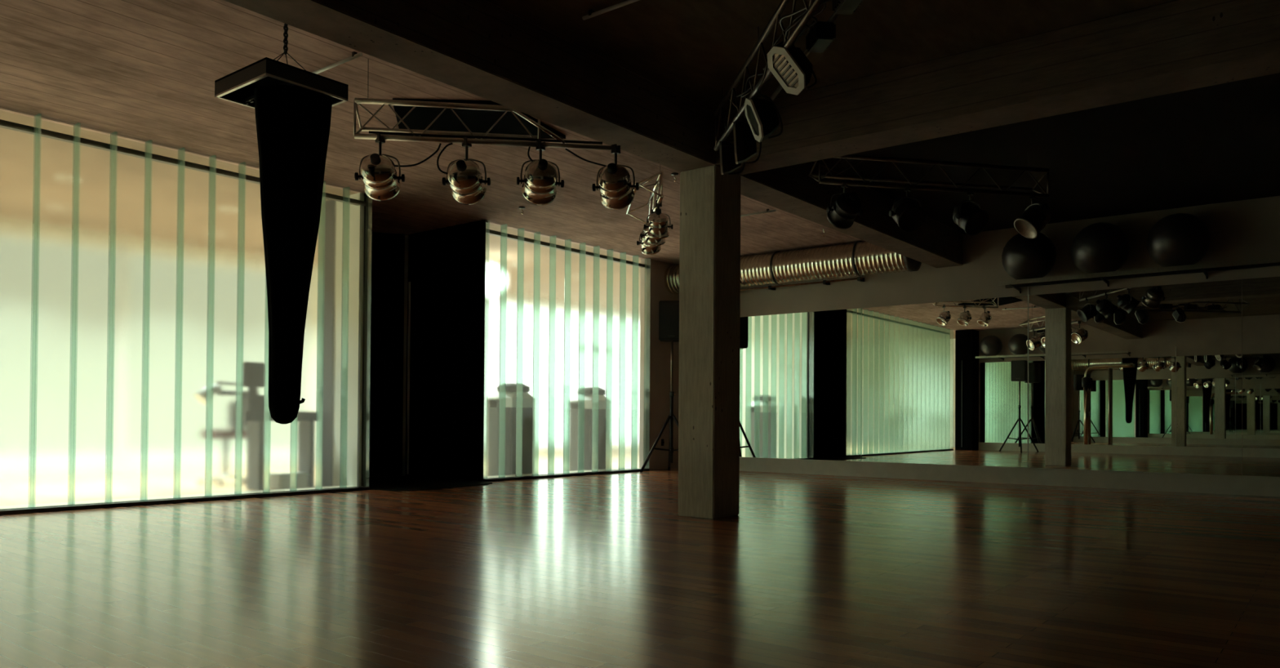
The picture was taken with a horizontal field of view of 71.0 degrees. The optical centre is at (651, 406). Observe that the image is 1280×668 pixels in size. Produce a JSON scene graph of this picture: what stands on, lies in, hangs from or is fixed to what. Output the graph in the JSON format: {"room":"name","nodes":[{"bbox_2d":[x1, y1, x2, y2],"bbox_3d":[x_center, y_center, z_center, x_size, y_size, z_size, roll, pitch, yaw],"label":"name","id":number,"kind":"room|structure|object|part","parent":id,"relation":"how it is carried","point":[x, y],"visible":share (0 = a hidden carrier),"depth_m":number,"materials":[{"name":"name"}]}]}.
{"room":"dance studio","nodes":[
{"label":"dance studio","id":0,"kind":"room"},
{"bbox_2d":[29,223,579,476],"bbox_3d":[-5.958,-0.649,12.947,0.100,3.063,19.300,0,-1,38],"label":"wall","id":1,"kind":"structure","parent":0,"point":[33,224],"depth_m":12.57,"materials":[{"name":"paint"}]},
{"bbox_2d":[29,235,291,461],"bbox_3d":[-8.524,-0.733,9.623,0.070,2.750,10.560,0,-1,38],"label":"window","id":2,"kind":"structure","parent":1,"relation":"in","point":[33,235],"depth_m":11.60,"materials":[{"name":"grey"}]},
{"bbox_2d":[499,317,593,426],"bbox_3d":[-1.648,-0.571,18.462,0.070,2.750,4.760,0,-1,38],"label":"window","id":3,"kind":"structure","parent":1,"relation":"in","point":[564,317],"depth_m":17.63,"materials":[{"name":"grey"}]},
{"bbox_2d":[340,202,464,479],"bbox_3d":[-3.173,-0.664,10.452,1.720,3.063,1.708,0,-1,38],"label":"wall","id":4,"kind":"structure","parent":0,"point":[406,237],"depth_m":11.40,"materials":[{"name":"paint"}]},
{"bbox_2d":[0,107,368,515],"bbox_3d":[-4.848,-0.720,6.987,0.370,3.061,5.940,0,-1,38],"label":"window","id":5,"kind":"structure","parent":4,"relation":"in","point":[337,466],"depth_m":7.61,"materials":[{"name":"clear glass"}]},
{"bbox_3d":[-4.904,0.794,7.003,0.255,0.034,5.940,0,-1,38],"label":"sill rail","id":6,"kind":"part","parent":5,"relation":"part of","materials":[{"name":"black metal"}]},
{"bbox_2d":[0,462,1279,667],"bbox_3d":[0.859,0.907,7.615,17.400,0.100,19.300,0,-1,38],"label":"floor","id":7,"kind":"structure","parent":0,"point":[605,570],"depth_m":4.20,"materials":[{"name":"brown wood"}]},
{"bbox_2d":[235,410,264,489],"bbox_3d":[-3.906,0.448,9.309,0.320,0.800,0.790,0,-1,38],"label":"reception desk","id":8,"kind":"object","parent":7,"relation":"on","point":[236,411],"visible":0.02,"depth_m":9.09,"materials":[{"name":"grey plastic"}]},
{"bbox_3d":[-4.032,0.495,9.147,0.240,0.700,0.060,0,-1,38],"label":"panel","id":9,"kind":"part","parent":8,"relation":"part of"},
{"bbox_2d":[365,475,492,490],"bbox_3d":[-2.864,0.860,10.158,2.000,0.012,1.540,0,-1,38],"label":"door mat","id":10,"kind":"object","parent":7,"relation":"on","point":[380,482],"visible":0.8,"depth_m":10.01,"materials":[{"name":"black rubber"}]},
{"bbox_2d":[498,415,533,435],"bbox_3d":[-1.774,0.296,11.512,0.360,1.190,0.560,0,-1,38],"label":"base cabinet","id":11,"kind":"object","parent":7,"relation":"on","point":[516,415],"visible":0.02,"depth_m":11.33,"materials":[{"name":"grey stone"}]},
{"bbox_2d":[640,340,678,471],"bbox_3d":[0.332,-0.005,12.713,0.856,1.869,0.895,0,-1,38],"label":"speaker stand","id":12,"kind":"object","parent":7,"relation":"on","point":[671,416],"visible":0.9,"depth_m":12.77,"materials":[{"name":"black paint"}]},
{"bbox_3d":[0.067,0.508,12.655,0.193,0.779,0.465,0,-1,38],"label":"leg","id":13,"kind":"part","parent":12,"relation":"part of","materials":[{"name":"black paint"}]},
{"bbox_2d":[658,300,679,342],"bbox_3d":[0.300,-1.218,12.833,0.360,0.560,0.326,0,-1,6],"label":"loudspeaker","id":14,"kind":"object","parent":12,"relation":"on","point":[668,310],"visible":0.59,"depth_m":12.68,"materials":[{"name":"black plastic"}]},
{"bbox_3d":[0.278,0.515,13.053,0.038,0.779,0.491,0,-1,-2],"label":"leg","id":15,"kind":"part","parent":12,"relation":"part of","materials":[{"name":"black paint"}]},
{"bbox_3d":[0.517,0.511,12.672,0.491,0.779,0.038,0,-1,28],"label":"leg","id":16,"kind":"part","parent":12,"relation":"part of","materials":[{"name":"black paint"}]},
{"bbox_2d":[678,164,741,518],"bbox_3d":[0.456,-0.490,7.011,0.335,2.671,0.368,0,-1,38],"label":"concrete column","id":17,"kind":"structure","parent":7,"relation":"on","point":[708,386],"depth_m":6.88,"materials":[{"name":"grey concrete"}]},
{"bbox_2d":[0,0,1279,306],"bbox_3d":[0.880,-2.281,7.657,17.400,0.150,19.300,0,-1,38],"label":"ceiling","id":18,"kind":"structure","parent":0,"point":[148,71],"depth_m":6.72,"materials":[{"name":"wood"}]},
{"bbox_2d":[214,22,348,108],"bbox_3d":[-2.090,-2.000,5.084,0.550,0.519,0.490,0,-1,38],"label":"mount","id":19,"kind":"object","parent":18,"relation":"hanging from","point":[238,86],"visible":0.76,"depth_m":4.96,"materials":[{"name":"black paint"}]},
{"bbox_3d":[-2.135,-1.760,5.024,0.530,0.034,0.013,0,-1,38],"label":"perforated rail","id":20,"kind":"part","parent":19,"relation":"part of","materials":[{"name":"black metal"}]},
{"bbox_3d":[-2.077,-2.092,5.101,0.023,0.190,0.023,0,-1,-7],"label":"chain","id":21,"kind":"part","parent":19,"relation":"part of","materials":[{"name":"metal"}]},
{"bbox_2d":[253,84,332,423],"bbox_3d":[-2.030,-0.822,5.048,0.399,1.839,0.419,0,-1,38],"label":"bag","id":22,"kind":"object","parent":19,"relation":"hanging from","point":[293,123],"visible":1,"depth_m":4.95,"materials":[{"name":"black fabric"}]},
{"bbox_2d":[311,51,362,74],"bbox_3d":[-2.108,-2.230,5.875,0.710,0.039,0.024,0,-1,38],"label":"batten","id":23,"kind":"object","parent":18,"relation":"attached to","point":[354,55],"visible":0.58,"depth_m":5.78,"materials":[{"name":"white plastic"}]},
{"bbox_2d":[363,192,368,486],"bbox_3d":[-3.219,-0.681,9.505,0.690,3.053,0.065,0,-1,38],"label":"curtain","id":24,"kind":"object","parent":18,"relation":"hanging from","point":[366,215],"visible":0.09,"depth_m":9.33,"materials":[{"name":"fabric"}]},
{"bbox_2d":[365,228,373,476],"bbox_3d":[-3.479,-0.670,10.486,0.060,3.053,1.513,0,-1,-2],"label":"curtain","id":25,"kind":"object","parent":18,"relation":"hanging from","point":[370,233],"visible":0.13,"depth_m":11.06,"materials":[{"name":"fabric"}]},
{"bbox_2d":[353,58,613,150],"bbox_3d":[-1.097,-1.980,6.013,1.689,0.521,0.252,0,-1,-8],"label":"lighting truss","id":26,"kind":"object","parent":18,"relation":"hanging from","point":[391,134],"visible":0.96,"depth_m":5.89,"materials":[{"name":"metal"}]},
{"bbox_3d":[-1.927,-1.859,5.899,0.016,0.244,0.232,0,-1,-8],"label":"frame","id":27,"kind":"part","parent":26,"relation":"part of","materials":[{"name":"metal"}]},
{"bbox_2d":[354,132,441,200],"bbox_3d":[-1.665,-1.550,5.858,0.499,0.426,0.313,1,-1,-34],"label":"stage light","id":28,"kind":"object","parent":26,"relation":"hanging from","point":[378,171],"visible":1,"depth_m":5.74,"materials":[{"name":"metal"}]},
{"bbox_3d":[-1.883,-1.486,5.795,0.057,0.052,0.052,0,-1,-6],"label":"knob","id":29,"kind":"part","parent":28,"relation":"part of","materials":[{"name":"black plastic"}]},
{"bbox_3d":[-1.629,-1.484,5.822,0.057,0.052,0.052,0,-1,-6],"label":"knob","id":30,"kind":"part","parent":28,"relation":"part of","materials":[{"name":"black plastic"}]},
{"bbox_2d":[436,137,490,204],"bbox_3d":[-1.217,-1.546,5.881,0.291,0.427,0.308,0,-1,38],"label":"stage light","id":31,"kind":"object","parent":26,"relation":"hanging from","point":[464,176],"visible":1,"depth_m":5.81,"materials":[{"name":"metal"}]},
{"bbox_3d":[-1.338,-1.476,5.884,0.057,0.052,0.052,0,-1,1],"label":"knob","id":32,"kind":"part","parent":31,"relation":"part of","materials":[{"name":"black plastic"}]},
{"bbox_3d":[-1.083,-1.474,5.881,0.057,0.052,0.052,0,-1,1],"label":"knob","id":33,"kind":"part","parent":31,"relation":"part of","materials":[{"name":"black plastic"}]},
{"bbox_3d":[-0.757,-1.850,6.057,0.016,0.244,0.232,0,-1,-8],"label":"frame","id":34,"kind":"part","parent":26,"relation":"part of","materials":[{"name":"metal"}]},
{"bbox_2d":[516,140,564,205],"bbox_3d":[-0.731,-1.548,5.950,0.301,0.417,0.291,0,-1,38],"label":"stage light","id":35,"kind":"object","parent":26,"relation":"hanging from","point":[540,182],"visible":1,"depth_m":5.87,"materials":[{"name":"metal"}]},
{"bbox_3d":[-0.859,-1.487,5.918,0.057,0.052,0.052,1,-1,-13],"label":"knob","id":36,"kind":"part","parent":35,"relation":"part of","materials":[{"name":"black plastic"}]},
{"bbox_3d":[-0.610,-1.485,5.976,0.057,0.052,0.052,1,-1,-13],"label":"knob","id":37,"kind":"part","parent":35,"relation":"part of","materials":[{"name":"black plastic"}]},
{"bbox_2d":[565,143,639,209],"bbox_3d":[-0.305,-1.539,5.973,0.456,0.428,0.297,1,-1,-33],"label":"stage light","id":38,"kind":"object","parent":26,"relation":"hanging from","point":[615,187],"visible":1,"depth_m":5.94,"materials":[{"name":"metal"}]},
{"bbox_3d":[-0.366,-1.473,6.030,0.057,0.052,0.052,0,-1,7],"label":"knob","id":39,"kind":"part","parent":38,"relation":"part of","materials":[{"name":"black plastic"}]},
{"bbox_3d":[-0.112,-1.471,5.999,0.057,0.052,0.052,0,-1,7],"label":"knob","id":40,"kind":"part","parent":38,"relation":"part of","materials":[{"name":"black plastic"}]},
{"bbox_2d":[519,206,524,213],"bbox_3d":[-1.420,-2.153,9.862,0.070,0.078,0.070,0,-1,38],"label":"ceiling hook","id":41,"kind":"object","parent":18,"relation":"attached to","point":[521,207],"visible":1,"depth_m":9.85,"materials":[{"name":"metal"}]},
{"bbox_2d":[223,0,963,267],"bbox_3d":[-0.021,-2.033,6.405,0.335,0.392,12.225,0,-1,38],"label":"concrete beam","id":42,"kind":"structure","parent":18,"relation":"attached to","point":[477,47],"depth_m":5.52,"materials":[{"name":"grey concrete"}]},
{"bbox_2d":[582,0,639,20],"bbox_3d":[-0.150,-2.229,4.948,0.600,0.039,0.024,0,-1,38],"label":"batten","id":43,"kind":"object","parent":18,"relation":"attached to","point":[591,13],"visible":1,"depth_m":5.01,"materials":[{"name":"white plastic"}]},
{"bbox_2d":[626,164,663,223],"bbox_3d":[-0.073,-2.021,8.508,0.252,0.361,1.166,0,-1,-6],"label":"lighting truss","id":44,"kind":"object","parent":18,"relation":"hanging from","point":[657,184],"visible":0.74,"depth_m":8.22,"materials":[{"name":"metal"}]},
{"bbox_3d":[-0.132,-1.956,9.079,0.231,0.224,0.016,0,-1,-6],"label":"frame","id":45,"kind":"part","parent":44,"relation":"part of","materials":[{"name":"metal"}]},
{"bbox_2d":[636,218,661,254],"bbox_3d":[-0.011,-1.689,8.941,0.242,0.366,0.240,1,-1,-36],"label":"stage light","id":46,"kind":"object","parent":44,"relation":"hanging from","point":[646,250],"visible":0.41,"depth_m":8.90,"materials":[{"name":"metal"}]},
{"bbox_3d":[-0.014,-1.970,7.936,0.231,0.224,0.016,0,-1,-6],"label":"frame","id":47,"kind":"part","parent":44,"relation":"part of","materials":[{"name":"metal"}]},
{"bbox_2d":[640,208,665,246],"bbox_3d":[0.030,-1.696,8.565,0.233,0.361,0.234,1,-1,-28],"label":"stage light","id":48,"kind":"object","parent":44,"relation":"hanging from","point":[650,242],"visible":0.42,"depth_m":8.51,"materials":[{"name":"metal"}]},
{"bbox_2d":[644,200,672,239],"bbox_3d":[0.068,-1.701,8.195,0.236,0.360,0.236,0,-1,38],"label":"stage light","id":49,"kind":"object","parent":44,"relation":"hanging from","point":[658,225],"visible":0.99,"depth_m":8.12,"materials":[{"name":"metal"}]},
{"bbox_2d":[671,172,678,182],"bbox_3d":[0.222,-2.161,8.471,0.070,0.078,0.070,0,-1,38],"label":"ceiling hook","id":50,"kind":"object","parent":18,"relation":"attached to","point":[674,174],"visible":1,"depth_m":8.46,"materials":[{"name":"metal"}]},
{"bbox_2d":[740,208,775,216],"bbox_3d":[0.983,-2.153,10.109,0.950,0.039,0.024,0,-1,38],"label":"batten","id":51,"kind":"object","parent":18,"relation":"attached to","point":[767,210],"visible":0.41,"depth_m":9.93,"materials":[{"name":"white plastic"}]},
{"bbox_2d":[713,0,838,151],"bbox_3d":[0.756,-2.045,5.052,0.280,0.393,2.916,0,-1,-8],"label":"lighting truss","id":52,"kind":"object","parent":18,"relation":"hanging from","point":[811,11],"visible":0.77,"depth_m":5.18,"materials":[{"name":"metal"}]},
{"bbox_3d":[0.576,-1.986,6.490,0.232,0.264,0.016,0,-1,-8],"label":"frame","id":53,"kind":"part","parent":52,"relation":"part of","materials":[{"name":"metal"}]},
{"bbox_2d":[719,139,746,174],"bbox_3d":[0.568,-1.742,6.250,0.182,0.254,0.132,0,-1,9],"label":"floodlight","id":54,"kind":"object","parent":52,"relation":"attached to","point":[727,161],"visible":0.65,"depth_m":6.20,"materials":[{"name":"black paint"}]},
{"bbox_3d":[0.490,-1.734,6.263,0.024,0.221,0.132,0,-1,9],"label":"frame","id":55,"kind":"part","parent":54,"relation":"part of","materials":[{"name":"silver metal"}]},
{"bbox_2d":[733,119,761,164],"bbox_3d":[0.633,-1.741,5.894,0.183,0.293,0.157,0,-1,10],"label":"floodlight","id":56,"kind":"object","parent":52,"relation":"attached to","point":[744,142],"visible":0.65,"depth_m":5.84,"materials":[{"name":"black paint"}]},
{"bbox_3d":[0.556,-1.738,5.907,0.027,0.273,0.157,0,-1,10],"label":"frame","id":57,"kind":"part","parent":56,"relation":"part of","materials":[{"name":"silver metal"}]},
{"bbox_2d":[743,94,782,142],"bbox_3d":[0.663,-1.765,5.481,0.232,0.303,0.199,0,-1,38],"label":"floodlight","id":58,"kind":"object","parent":52,"relation":"attached to","point":[761,114],"visible":0.91,"depth_m":5.43,"materials":[{"name":"black paint"}]},
{"bbox_3d":[0.629,-1.749,5.474,0.067,0.209,0.144,1,-1,-20],"label":"glass","id":59,"kind":"part","parent":58,"relation":"part of","materials":[{"name":"clear glass"}]},
{"bbox_3d":[0.625,-1.748,5.473,0.099,0.268,0.196,0,-1,-5],"label":"frame","id":60,"kind":"part","parent":58,"relation":"part of","materials":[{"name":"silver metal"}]},
{"bbox_2d":[767,40,817,95],"bbox_3d":[0.755,-1.811,4.770,0.277,0.300,0.176,0,-1,-4],"label":"floodlight","id":61,"kind":"object","parent":52,"relation":"attached to","point":[791,68],"visible":0.88,"depth_m":4.75,"materials":[{"name":"black paint"}]},
{"bbox_3d":[0.718,-1.783,4.759,0.145,0.183,0.103,0,-1,-4],"label":"glass","id":62,"kind":"part","parent":61,"relation":"part of","materials":[{"name":"clear glass"}]},
{"bbox_2d":[805,20,835,53],"bbox_3d":[0.884,-1.948,4.686,0.110,0.131,0.180,0,-1,-7],"label":"floodlight","id":63,"kind":"object","parent":52,"relation":"attached to","point":[822,33],"visible":0.98,"depth_m":4.62,"materials":[{"name":"black paint"}]},
{"bbox_2d":[832,0,863,14],"bbox_3d":[0.934,-1.954,4.239,0.110,0.131,0.180,0,-1,-7],"label":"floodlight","id":64,"kind":"object","parent":52,"relation":"attached to","point":[839,6],"visible":1,"depth_m":4.25,"materials":[{"name":"black paint"}]},
{"bbox_2d":[663,240,921,293],"bbox_3d":[1.798,-1.908,12.296,3.750,0.462,0.458,0,-1,38],"label":"ventilation duct","id":65,"kind":"object","parent":18,"relation":"hanging from","point":[855,259],"visible":0.62,"depth_m":11.81,"materials":[{"name":"metal"}]},
{"bbox_2d":[910,257,919,267],"bbox_3d":[3.266,-1.911,11.154,0.010,0.390,0.390,0,-1,38],"label":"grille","id":66,"kind":"object","parent":65,"relation":"attached to","point":[913,264],"depth_m":11.13,"materials":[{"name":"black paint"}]},
{"bbox_2d":[808,152,1048,197],"bbox_3d":[2.386,-2.006,7.669,2.116,0.381,0.252,1,-1,-12],"label":"lighting truss","id":67,"kind":"object","parent":18,"relation":"hanging from","point":[862,157],"visible":0.9,"depth_m":7.60,"materials":[{"name":"metal"}]},
{"bbox_3d":[1.357,-1.953,7.457,0.016,0.234,0.232,1,-1,-12],"label":"frame","id":68,"kind":"part","parent":67,"relation":"part of","materials":[{"name":"metal"}]},
{"bbox_2d":[826,179,862,229],"bbox_3d":[1.596,-1.663,7.394,0.302,0.398,0.288,0,-1,38],"label":"stage light","id":69,"kind":"object","parent":67,"relation":"hanging from","point":[842,214],"visible":1,"depth_m":7.31,"materials":[{"name":"black paint"}]},
{"bbox_3d":[1.470,-1.613,7.355,0.057,0.052,0.052,1,-1,-17],"label":"knob","id":70,"kind":"part","parent":69,"relation":"part of","materials":[{"name":"black plastic"}]},
{"bbox_2d":[888,183,925,231],"bbox_3d":[2.141,-1.657,7.499,0.293,0.400,0.287,0,-1,38],"label":"stage light","id":71,"kind":"object","parent":67,"relation":"hanging from","point":[908,216],"visible":1,"depth_m":7.46,"materials":[{"name":"black paint"}]},
{"bbox_3d":[2.016,-1.608,7.476,0.057,0.052,0.052,1,-1,-12],"label":"knob","id":72,"kind":"part","parent":71,"relation":"part of","materials":[{"name":"black plastic"}]},
{"bbox_2d":[952,187,989,235],"bbox_3d":[2.711,-1.652,7.615,0.293,0.400,0.286,0,-1,21],"label":"stage light","id":73,"kind":"object","parent":67,"relation":"hanging from","point":[969,216],"visible":1,"depth_m":7.57,"materials":[{"name":"black paint"}]},
{"bbox_3d":[2.597,-1.603,7.558,0.057,0.052,0.052,1,-1,-29],"label":"knob","id":74,"kind":"part","parent":73,"relation":"part of","materials":[{"name":"black plastic"}]},
{"bbox_2d":[1013,191,1050,239],"bbox_3d":[3.281,-1.647,7.739,0.284,0.399,0.287,0,-1,38],"label":"stage light","id":75,"kind":"object","parent":67,"relation":"hanging from","point":[1035,217],"visible":1,"depth_m":7.68,"materials":[{"name":"metal"}]},
{"bbox_3d":[3.309,-1.598,7.613,0.052,0.052,0.057,1,-1,-10],"label":"knob","id":76,"kind":"part","parent":75,"relation":"part of","materials":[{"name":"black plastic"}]},
{"bbox_3d":[3.414,-1.934,7.879,0.016,0.234,0.232,1,-1,-12],"label":"frame","id":77,"kind":"part","parent":67,"relation":"part of","materials":[{"name":"metal"}]},
{"bbox_2d":[715,0,1279,174],"bbox_3d":[3.905,-2.034,4.356,8.374,0.392,0.368,0,-1,38],"label":"concrete beam","id":78,"kind":"structure","parent":18,"relation":"attached to","point":[1177,46],"depth_m":5.41,"materials":[{"name":"grey concrete"}]},
{"bbox_2d":[644,257,679,470],"bbox_3d":[0.177,-0.604,13.357,0.120,3.063,0.969,0,-1,38],"label":"wall","id":79,"kind":"structure","parent":0,"point":[657,353],"depth_m":13.15,"materials":[{"name":"beige paint"}]},
{"bbox_2d":[475,222,648,481],"bbox_3d":[-1.107,-0.631,11.796,0.370,3.061,3.071,0,-1,38],"label":"window","id":80,"kind":"structure","parent":79,"relation":"in","point":[597,375],"depth_m":11.58,"materials":[{"name":"clear glass"}]},
{"bbox_2d":[740,195,1279,426],"bbox_3d":[5.540,-0.615,9.893,12.800,3.063,0.150,0,-1,38],"label":"wall","id":81,"kind":"structure","parent":0,"point":[1248,228],"depth_m":10.53,"materials":[{"name":"paint"}]},
{"bbox_2d":[739,307,861,461],"bbox_3d":[1.662,-0.288,12.805,2.856,2.040,0.006,0,-1,38],"label":"wall mirror","id":82,"kind":"object","parent":81,"relation":"attached to","point":[800,373],"visible":0.64,"depth_m":12.47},
{"bbox_2d":[740,276,864,290],"bbox_3d":[1.669,-1.681,12.740,2.900,0.050,0.140,0,-1,38],"label":"conduit","id":83,"kind":"object","parent":81,"relation":"attached to","point":[859,278],"visible":0.71,"depth_m":12.28,"materials":[{"name":"grey metal"}]},
{"bbox_2d":[861,295,1027,467],"bbox_3d":[3.627,-0.295,11.276,2.116,2.040,0.006,0,-1,38],"label":"wall mirror","id":84,"kind":"object","parent":81,"relation":"attached to","point":[946,382],"visible":1,"depth_m":11.23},
{"bbox_2d":[739,457,1279,496],"bbox_3d":[5.466,0.816,9.791,12.600,0.198,0.060,0,-1,38],"label":"baseboard","id":85,"kind":"structure","parent":81,"relation":"attached to","point":[1129,480],"depth_m":10.54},
{"bbox_2d":[1027,279,1242,475],"bbox_3d":[5.296,-0.411,9.976,2.124,2.260,0.012,0,-1,38],"label":"wall mirror","id":86,"kind":"object","parent":81,"relation":"attached to","point":[1141,379],"visible":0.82,"depth_m":9.91,"materials":[{"name":"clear mirror"}]},
{"bbox_2d":[998,257,1279,293],"bbox_3d":[5.359,-1.408,9.681,3.020,0.102,0.430,0,-1,38],"label":"wall shelf","id":87,"kind":"object","parent":81,"relation":"attached to","point":[1270,262],"visible":1,"depth_m":9.61,"materials":[{"name":"black paint"}]},
{"bbox_2d":[1001,231,1056,279],"bbox_3d":[4.361,-1.735,10.368,0.583,0.584,0.582,0,-1,38],"label":"exercise ball","id":88,"kind":"object","parent":87,"relation":"on","point":[1023,257],"visible":0.79,"depth_m":10.16,"materials":[{"name":"plastic"}]},
{"bbox_2d":[1071,222,1129,273],"bbox_3d":[4.953,-1.737,9.908,0.583,0.584,0.582,0,-1,38],"label":"exercise ball","id":89,"kind":"object","parent":87,"relation":"on","point":[1100,246],"visible":0.9,"depth_m":9.71,"materials":[{"name":"plastic"}]},
{"bbox_2d":[1146,213,1210,266],"bbox_3d":[5.545,-1.740,9.447,0.583,0.584,0.582,0,-1,38],"label":"exercise ball","id":90,"kind":"object","parent":87,"relation":"on","point":[1176,239],"visible":0.92,"depth_m":9.25,"materials":[{"name":"plastic"}]},
{"bbox_2d":[1242,276,1279,476],"bbox_3d":[6.974,-0.308,8.673,2.116,2.040,0.006,0,-1,38],"label":"wall mirror","id":91,"kind":"object","parent":81,"relation":"attached to","point":[1260,295],"visible":1,"depth_m":9.22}
]}

